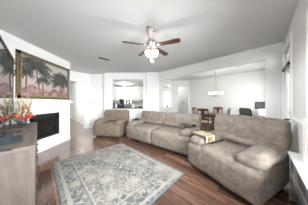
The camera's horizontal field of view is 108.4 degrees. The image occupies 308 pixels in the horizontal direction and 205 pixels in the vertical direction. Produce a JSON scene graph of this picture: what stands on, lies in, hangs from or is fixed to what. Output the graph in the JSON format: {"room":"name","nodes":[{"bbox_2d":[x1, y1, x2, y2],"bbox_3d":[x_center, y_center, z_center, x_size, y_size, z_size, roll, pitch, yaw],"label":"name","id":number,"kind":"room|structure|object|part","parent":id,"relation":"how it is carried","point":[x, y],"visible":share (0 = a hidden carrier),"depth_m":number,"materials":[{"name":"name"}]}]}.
{"room":"living room","nodes":[
{"label":"living room","id":0,"kind":"room"},
{"bbox_2d":[0,30,69,134],"bbox_3d":[-4.125,-0.080,3.025,2.150,2.740,2.010,0,0,0],"label":"wall","id":1,"kind":"structure","parent":0,"point":[12,42],"depth_m":2.70,"materials":[{"name":"paint"}]},
{"bbox_2d":[14,49,70,99],"bbox_3d":[-3.023,-0.646,3.173,0.047,1.102,1.742,0,0,0],"label":"framed painting","id":2,"kind":"object","parent":1,"relation":"attached to","point":[36,77],"visible":0.99,"depth_m":2.93,"materials":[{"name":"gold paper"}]},
{"bbox_2d":[70,82,83,122],"bbox_3d":[-6.464,-0.080,7.478,6.600,2.740,2.050,0,0,44],"label":"wall","id":3,"kind":"structure","parent":0,"point":[77,88],"depth_m":7.46,"materials":[{"name":"paint"}]},
{"bbox_2d":[70,71,89,127],"bbox_3d":[-4.101,-0.080,4.864,0.120,2.740,2.300,0,0,44],"label":"wall","id":4,"kind":"structure","parent":0,"point":[75,75],"depth_m":5.57,"materials":[{"name":"paint"}]},
{"bbox_2d":[70,78,86,128],"bbox_3d":[-3.994,0.090,4.975,0.150,2.400,1.690,0,0,44],"label":"trim","id":5,"kind":"structure","parent":4,"relation":"attached to","point":[71,79],"depth_m":5.49,"materials":[{"name":"white paint"}]},
{"bbox_2d":[90,74,103,125],"bbox_3d":[-2.870,-0.080,5.725,0.860,2.740,0.150,0,0,0],"label":"wall","id":6,"kind":"structure","parent":0,"point":[96,80],"depth_m":5.65,"materials":[{"name":"paint"}]},
{"bbox_2d":[104,73,146,120],"bbox_3d":[-1.370,-0.080,5.535,2.140,2.740,0.230,0,0,0],"label":"wall","id":7,"kind":"structure","parent":0,"point":[109,78],"depth_m":5.42,"materials":[{"name":"paint"}]},
{"bbox_2d":[112,107,142,108],"bbox_3d":[-1.290,0.272,5.525,1.516,0.034,0.390,0,0,0],"label":"countertop","id":8,"kind":"structure","parent":7,"relation":"on","point":[115,107],"depth_m":5.34,"materials":[{"name":"stone"}]},
{"bbox_2d":[119,99,123,107],"bbox_3d":[-1.616,0.044,5.520,0.150,0.420,0.200,0,0,0],"label":"coffee maker","id":9,"kind":"object","parent":8,"relation":"on","point":[120,100],"visible":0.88,"depth_m":5.43,"materials":[{"name":"black plastic"}]},
{"bbox_2d":[114,87,142,106],"bbox_3d":[-4.215,-0.080,10.275,8.770,2.740,0.150,0,0,0],"label":"wall","id":10,"kind":"structure","parent":0,"point":[136,103],"depth_m":10.20,"materials":[{"name":"paint"}]},
{"bbox_2d":[114,91,142,100],"bbox_3d":[-2.275,-0.585,10.000,3.250,0.850,0.360,0,0,0],"label":"upper cabinet","id":11,"kind":"object","parent":10,"relation":"attached to","point":[125,95],"visible":0.66,"depth_m":9.84,"materials":[{"name":"white wood"}]},
{"bbox_3d":[-3.465,-0.585,9.850,0.490,0.830,0.020,0,0,0],"label":"door","id":12,"kind":"part","parent":11,"relation":"part of","materials":[{"name":"white wood"}]},
{"bbox_3d":[-2.955,-0.585,9.850,0.490,0.830,0.020,0,0,0],"label":"door","id":13,"kind":"part","parent":11,"relation":"part of","materials":[{"name":"white wood"}]},
{"bbox_3d":[-2.445,-0.585,9.850,0.490,0.830,0.020,0,0,0],"label":"door","id":14,"kind":"part","parent":11,"relation":"part of","materials":[{"name":"white wood"}]},
{"bbox_3d":[-1.935,-0.585,9.850,0.490,0.830,0.020,0,0,0],"label":"door","id":15,"kind":"part","parent":11,"relation":"part of","materials":[{"name":"white wood"}]},
{"bbox_3d":[-1.425,-0.585,9.850,0.490,0.830,0.020,0,0,0],"label":"door","id":16,"kind":"part","parent":11,"relation":"part of","materials":[{"name":"white wood"}]},
{"bbox_2d":[0,0,298,87],"bbox_3d":[-1.000,-1.500,4.250,18.000,0.100,13.500,0,0,0],"label":"ceiling","id":17,"kind":"structure","parent":0,"point":[77,32],"depth_m":2.23,"materials":[{"name":"paint"}]},
{"bbox_2d":[122,26,180,61],"bbox_3d":[-0.053,-1.119,2.160,1.075,0.659,1.049,0,0,0],"label":"ceiling fan","id":18,"kind":"object","parent":17,"relation":"hanging from","point":[151,44],"visible":1,"depth_m":2.11,"materials":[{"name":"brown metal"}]},
{"bbox_3d":[-0.390,-1.125,2.107,0.415,0.032,0.107,0,0,-15],"label":"blade","id":19,"kind":"part","parent":18,"relation":"part of","materials":[{"name":"brown wood"}]},
{"bbox_3d":[-0.069,-1.125,1.844,0.112,0.032,0.417,0,0,0],"label":"blade","id":20,"kind":"part","parent":18,"relation":"part of","materials":[{"name":"brown wood"}]},
{"bbox_3d":[0.180,-1.125,2.478,0.107,0.032,0.415,0,0,39],"label":"blade","id":21,"kind":"part","parent":18,"relation":"part of","materials":[{"name":"brown wood"}]},
{"bbox_3d":[0.289,-1.125,2.072,0.415,0.032,0.107,0,0,21],"label":"blade","id":22,"kind":"part","parent":18,"relation":"part of","materials":[{"name":"brown wood"}]},
{"bbox_2d":[208,71,223,96],"bbox_3d":[2.927,-0.860,5.273,0.625,1.179,0.606,0,0,0],"label":"chandelier","id":23,"kind":"object","parent":17,"relation":"hanging from","point":[214,92],"visible":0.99,"depth_m":5.27,"materials":[{"name":"silver metal"}]},
{"bbox_2d":[147,72,158,111],"bbox_3d":[-0.060,-0.080,5.525,0.600,2.740,0.390,0,0,0],"label":"wall column","id":24,"kind":"structure","parent":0,"point":[152,77],"depth_m":5.33,"materials":[{"name":"paint"}]},
{"bbox_2d":[36,118,301,204],"bbox_3d":[0.937,1.340,6.736,16.000,0.100,17.000,0,0,44],"label":"floor","id":25,"kind":"structure","parent":0,"point":[195,187],"depth_m":1.88,"materials":[{"name":"brown wood"}]},
{"bbox_2d":[0,122,38,204],"bbox_3d":[-2.121,0.870,1.711,1.990,0.840,0.470,0,0,44],"label":"media cabinet","id":26,"kind":"object","parent":25,"relation":"on","point":[18,166],"visible":0.97,"depth_m":1.13,"materials":[{"name":"grey wood"}]},
{"bbox_2d":[0,132,22,145],"bbox_3d":[-1.692,0.413,1.270,0.296,0.074,0.240,0,0,44],"label":"speaker box","id":27,"kind":"object","parent":26,"relation":"on","point":[7,138],"visible":1,"depth_m":1.24,"materials":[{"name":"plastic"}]},
{"bbox_2d":[0,35,24,151],"bbox_3d":[-1.902,-0.171,1.382,1.920,1.239,0.296,0,0,44],"label":"television","id":28,"kind":"object","parent":26,"relation":"on","point":[7,60],"visible":0.96,"depth_m":1.61,"materials":[{"name":"black plastic"}]},
{"bbox_2d":[13,95,35,124],"bbox_3d":[-2.703,0.138,2.292,0.756,0.625,0.482,0,0,44],"label":"flower arrangement","id":29,"kind":"object","parent":26,"relation":"on","point":[24,112],"visible":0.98,"depth_m":2.23,"materials":[{"name":"multicoloured plant"}]},
{"bbox_3d":[-2.711,0.412,2.287,0.170,0.075,0.120,0,0,44],"label":"pot","id":30,"kind":"part","parent":29,"relation":"part of","materials":[{"name":"black plastic"}]},
{"bbox_3d":[-1.312,0.890,1.181,0.060,0.800,0.060,0,0,44],"label":"leg","id":31,"kind":"part","parent":26,"relation":"part of","materials":[{"name":"grey wood"}]},
{"bbox_3d":[-1.539,0.670,1.435,0.590,0.320,0.020,0,0,44],"label":"drawer","id":32,"kind":"part","parent":26,"relation":"part of","materials":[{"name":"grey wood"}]},
{"bbox_2d":[14,100,72,153],"bbox_3d":[-2.949,0.623,3.160,0.198,1.335,1.520,0,0,0],"label":"fireplace","id":33,"kind":"object","parent":25,"relation":"on","point":[52,117],"visible":0.66,"depth_m":3.14,"materials":[{"name":"white paint"}]},
{"bbox_2d":[14,100,72,103],"bbox_3d":[-2.949,-0.005,3.160,0.198,0.080,1.520,0,0,0],"label":"mantel shelf","id":34,"kind":"object","parent":33,"relation":"attached to","point":[33,102],"depth_m":3.01,"materials":[{"name":"white paint"}]},
{"bbox_3d":[-2.962,0.645,3.035,0.005,0.510,0.750,0,0,0],"label":"glass","id":35,"kind":"part","parent":33,"relation":"part of","materials":[{"name":"black glass"}]},
{"bbox_3d":[-2.951,0.645,3.035,0.018,0.510,0.790,0,0,0],"label":"door frame","id":36,"kind":"part","parent":33,"relation":"part of","materials":[{"name":"black metal"}]},
{"bbox_3d":[-2.934,0.165,3.035,0.012,0.150,0.750,0,0,0],"label":"frieze panel","id":37,"kind":"part","parent":33,"relation":"part of","materials":[{"name":"white paint"}]},
{"bbox_3d":[-2.938,1.240,3.160,0.025,0.100,1.420,0,0,0],"label":"moulding","id":38,"kind":"part","parent":33,"relation":"part of","materials":[{"name":"white paint"}]},
{"bbox_2d":[93,109,129,136],"bbox_3d":[-1.680,0.791,4.495,1.180,0.974,1.010,0,0,11],"label":"recliner","id":39,"kind":"object","parent":25,"relation":"on","point":[114,123],"visible":0.98,"depth_m":4.17,"materials":[{"name":"beige fabric"}]},
{"bbox_2d":[100,121,114,126],"bbox_3d":[-1.706,0.897,4.403,0.606,0.284,0.777,0,0,11],"label":"seat cushion","id":40,"kind":"object","parent":39,"relation":"on","point":[102,123],"depth_m":4.09,"materials":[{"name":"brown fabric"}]},
{"bbox_2d":[104,109,129,122],"bbox_3d":[-1.618,0.625,4.823,1.120,0.642,0.334,0,0,11],"label":"cushion","id":41,"kind":"object","parent":39,"relation":"on","point":[116,113],"depth_m":4.71,"materials":[{"name":"brown fabric"}]},
{"bbox_3d":[-1.274,1.015,4.421,0.274,0.440,0.845,0,0,11],"label":"arm","id":42,"kind":"part","parent":39,"relation":"part of","materials":[{"name":"brown fabric"}]},
{"bbox_2d":[52,143,183,204],"bbox_3d":[-0.800,1.283,2.174,2.180,0.012,1.630,0,0,44],"label":"area rug","id":43,"kind":"object","parent":25,"relation":"on","point":[118,174],"visible":1,"depth_m":1.89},
{"bbox_2d":[126,111,201,155],"bbox_3d":[0.205,0.804,3.613,2.377,0.948,1.079,0,0,38],"label":"reclining sofa","id":44,"kind":"object","parent":25,"relation":"on","point":[169,131],"visible":0.98,"depth_m":3.28,"materials":[{"name":"beige fabric"}]},
{"bbox_2d":[133,123,163,130],"bbox_3d":[-0.211,0.897,3.823,0.902,0.287,0.850,0,0,38],"label":"seat cushion","id":45,"kind":"object","parent":44,"relation":"on","point":[136,126],"depth_m":3.63,"materials":[{"name":"beige fabric"}]},
{"bbox_2d":[141,111,165,125],"bbox_3d":[-0.022,0.640,4.262,1.172,0.614,0.330,0,0,38],"label":"cushion","id":46,"kind":"object","parent":44,"relation":"on","point":[153,115],"depth_m":4.08,"materials":[{"name":"beige fabric"}]},
{"bbox_2d":[153,126,182,136],"bbox_3d":[0.506,0.899,3.259,0.911,0.289,0.856,0,0,38],"label":"seat cushion","id":47,"kind":"object","parent":44,"relation":"on","point":[161,131],"depth_m":3.06,"materials":[{"name":"beige fabric"}]},
{"bbox_2d":[165,113,201,127],"bbox_3d":[0.887,0.639,3.552,1.170,0.618,0.321,0,0,38],"label":"cushion","id":48,"kind":"object","parent":44,"relation":"on","point":[196,119],"depth_m":3.37,"materials":[{"name":"beige fabric"}]},
{"bbox_2d":[180,123,194,127],"bbox_3d":[0.881,0.605,2.944,0.338,0.056,0.220,0,0,38],"label":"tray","id":49,"kind":"object","parent":44,"relation":"on","point":[187,125],"depth_m":2.90,"materials":[{"name":"black plastic"}]},
{"bbox_2d":[197,108,211,130],"bbox_3d":[2.177,0.773,4.776,0.456,1.036,0.493,0,0,44],"label":"dining chair","id":50,"kind":"object","parent":25,"relation":"on","point":[208,122],"visible":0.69,"depth_m":4.63,"materials":[{"name":"wood"}]},
{"bbox_2d":[198,112,224,125],"bbox_3d":[2.740,0.912,5.360,1.000,0.755,1.140,0,0,44],"label":"dining table","id":51,"kind":"object","parent":25,"relation":"on","point":[212,115],"visible":0.25,"depth_m":5.05,"materials":[{"name":"brown wood"}]},
{"bbox_2d":[211,107,222,125],"bbox_3d":[3.353,0.773,5.924,0.456,1.036,0.493,0,0,44],"label":"dining chair","id":52,"kind":"object","parent":25,"relation":"on","point":[216,108],"visible":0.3,"depth_m":6.05,"materials":[{"name":"brown wood"}]},
{"bbox_2d":[188,113,291,204],"bbox_3d":[1.412,0.765,2.004,1.133,1.026,1.240,0,0,-26],"label":"recliner","id":53,"kind":"object","parent":25,"relation":"on","point":[248,155],"visible":0.98,"depth_m":1.66,"materials":[{"name":"beige fabric"}]},
{"bbox_2d":[191,130,215,142],"bbox_3d":[1.013,0.685,2.285,0.312,0.120,0.366,0,0,-26],"label":"tray","id":54,"kind":"object","parent":53,"relation":"on","point":[209,136],"visible":1,"depth_m":2.19,"materials":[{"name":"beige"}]},
{"bbox_2d":[201,140,247,161],"bbox_3d":[1.321,0.897,1.970,0.901,0.285,0.628,0,0,-26],"label":"seat cushion","id":55,"kind":"object","parent":53,"relation":"on","point":[217,150],"depth_m":1.85,"materials":[{"name":"beige fabric"}]},
{"bbox_2d":[214,113,291,160],"bbox_3d":[1.763,0.599,2.178,0.343,0.694,1.182,0,0,-26],"label":"cushion","id":56,"kind":"object","parent":53,"relation":"on","point":[277,132],"depth_m":1.90,"materials":[{"name":"beige fabric"}]},
{"bbox_3d":[1.603,1.014,1.616,0.965,0.439,0.294,0,0,-26],"label":"arm","id":57,"kind":"part","parent":53,"relation":"part of","materials":[{"name":"beige fabric"}]},
{"bbox_2d":[239,108,251,115],"bbox_3d":[4.119,0.763,4.782,0.618,1.054,0.610,0,0,-14],"label":"office chair","id":58,"kind":"object","parent":25,"relation":"on","point":[242,111],"visible":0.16,"depth_m":4.68,"materials":[{"name":"grey fabric"}]},
{"bbox_3d":[4.365,0.915,4.348,0.490,0.750,1.220,0,0,44],"label":"writing desk","id":59,"kind":"object","parent":25,"relation":"on","visible":0},
{"bbox_2d":[258,109,264,115],"bbox_3d":[4.426,0.398,4.484,0.330,0.280,0.320,0,0,44],"label":"printer","id":60,"kind":"object","parent":59,"relation":"on","point":[261,112],"visible":0.56,"depth_m":4.41,"materials":[{"name":"white plastic"}]},
{"bbox_2d":[159,80,189,113],"bbox_3d":[1.235,-0.080,7.330,2.370,2.740,0.140,0,0,0],"label":"wall","id":61,"kind":"structure","parent":0,"point":[174,83],"depth_m":7.26,"materials":[{"name":"paint"}]},
{"bbox_2d":[163,91,170,106],"bbox_3d":[0.870,-0.225,7.305,0.500,1.070,0.050,0,0,0],"label":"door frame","id":62,"kind":"structure","parent":61,"relation":"in","point":[163,91],"depth_m":7.28,"materials":[{"name":"white paint"}]},
{"bbox_2d":[177,85,189,113],"bbox_3d":[1.920,0.070,7.247,0.840,2.440,0.025,0,0,0],"label":"trim","id":63,"kind":"structure","parent":61,"relation":"attached to","point":[177,85],"depth_m":7.24,"materials":[{"name":"white paint"}]},
{"bbox_2d":[178,86,187,113],"bbox_3d":[2.250,-0.080,8.000,1.900,2.740,2.000,0,0,0],"label":"wall","id":64,"kind":"structure","parent":0,"point":[182,90],"depth_m":8.90,"materials":[{"name":"paint"}]},
{"bbox_2d":[159,42,282,118],"bbox_3d":[1.706,-0.080,4.099,4.006,2.740,0.170,0,0,44],"label":"wall header","id":65,"kind":"structure","parent":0,"point":[272,55],"depth_m":2.86,"materials":[{"name":"paint"}]},
{"bbox_2d":[190,69,264,121],"bbox_3d":[3.787,-0.080,5.975,3.880,2.740,0.140,0,0,44],"label":"wall","id":66,"kind":"structure","parent":0,"point":[241,90],"depth_m":5.72,"materials":[{"name":"paint"}]},
{"bbox_2d":[255,102,264,108],"bbox_3d":[4.806,0.130,4.871,0.560,0.320,0.027,0,0,44],"label":"wall picture","id":67,"kind":"object","parent":66,"relation":"attached to","point":[258,105],"visible":0.52,"depth_m":4.94,"materials":[{"name":"black plastic"}]},
{"bbox_2d":[256,103,264,107],"bbox_3d":[4.798,0.130,4.862,0.500,0.260,0.003,0,0,44],"label":"print","id":68,"kind":"object","parent":67,"relation":"attached to","point":[258,105],"depth_m":4.93},
{"bbox_2d":[283,0,307,204],"bbox_3d":[2.530,-0.080,1.971,0.135,2.740,7.850,0,0,44],"label":"wall","id":69,"kind":"structure","parent":0,"point":[298,22],"depth_m":1.59,"materials":[{"name":"beige paint"}]},
{"bbox_2d":[282,62,289,120],"bbox_3d":[2.674,0.107,2.256,0.041,1.675,0.720,0,0,44],"label":"door blind","id":70,"kind":"object","parent":69,"relation":"attached to","point":[287,65],"visible":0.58,"depth_m":2.24,"materials":[{"name":"white plastic"}]},
{"bbox_3d":[2.662,0.115,2.268,0.006,1.590,0.506,0,0,44],"label":"cord","id":71,"kind":"part","parent":70,"relation":"part of","materials":[{"name":"white plastic"}]},
{"bbox_2d":[284,66,289,167],"bbox_3d":[2.681,0.260,2.239,0.128,2.040,0.845,0,0,44],"label":"door","id":72,"kind":"structure","parent":69,"relation":"in","point":[289,66],"depth_m":2.42,"materials":[{"name":"white paint"}]},
{"bbox_2d":[282,29,292,178],"bbox_3d":[2.678,0.030,2.239,0.026,2.520,1.060,0,0,44],"label":"trim","id":73,"kind":"structure","parent":69,"relation":"attached to","point":[290,36],"depth_m":1.87,"materials":[{"name":"white paint"}]},
{"bbox_2d":[291,116,302,124],"bbox_3d":[2.050,0.250,1.587,0.025,0.040,0.710,0,0,44],"label":"trim","id":74,"kind":"structure","parent":69,"relation":"attached to","point":[292,117],"depth_m":1.53,"materials":[{"name":"white paint"}]},
{"bbox_2d":[287,3,307,190],"bbox_3d":[0.988,-0.188,0.492,0.200,1.805,2.840,0,0,44],"label":"window","id":75,"kind":"structure","parent":69,"relation":"in","point":[300,162],"depth_m":1.24,"materials":[{"name":"white paint"}]},
{"bbox_3d":[0.964,0.703,0.529,0.114,0.025,2.820,0,0,44],"label":"sill","id":76,"kind":"part","parent":75,"relation":"part of","materials":[{"name":"white paint"}]},
{"bbox_3d":[0.900,-0.200,0.396,0.026,1.780,2.580,0,0,44],"label":"casing","id":77,"kind":"part","parent":75,"relation":"part of","materials":[{"name":"white paint"}]},
{"bbox_2d":[292,173,306,204],"bbox_3d":[1.487,1.235,0.998,0.017,0.110,4.600,0,0,44],"label":"baseboard","id":78,"kind":"structure","parent":69,"relation":"attached to","point":[298,190],"depth_m":1.52,"materials":[{"name":"white paint"}]}
]}

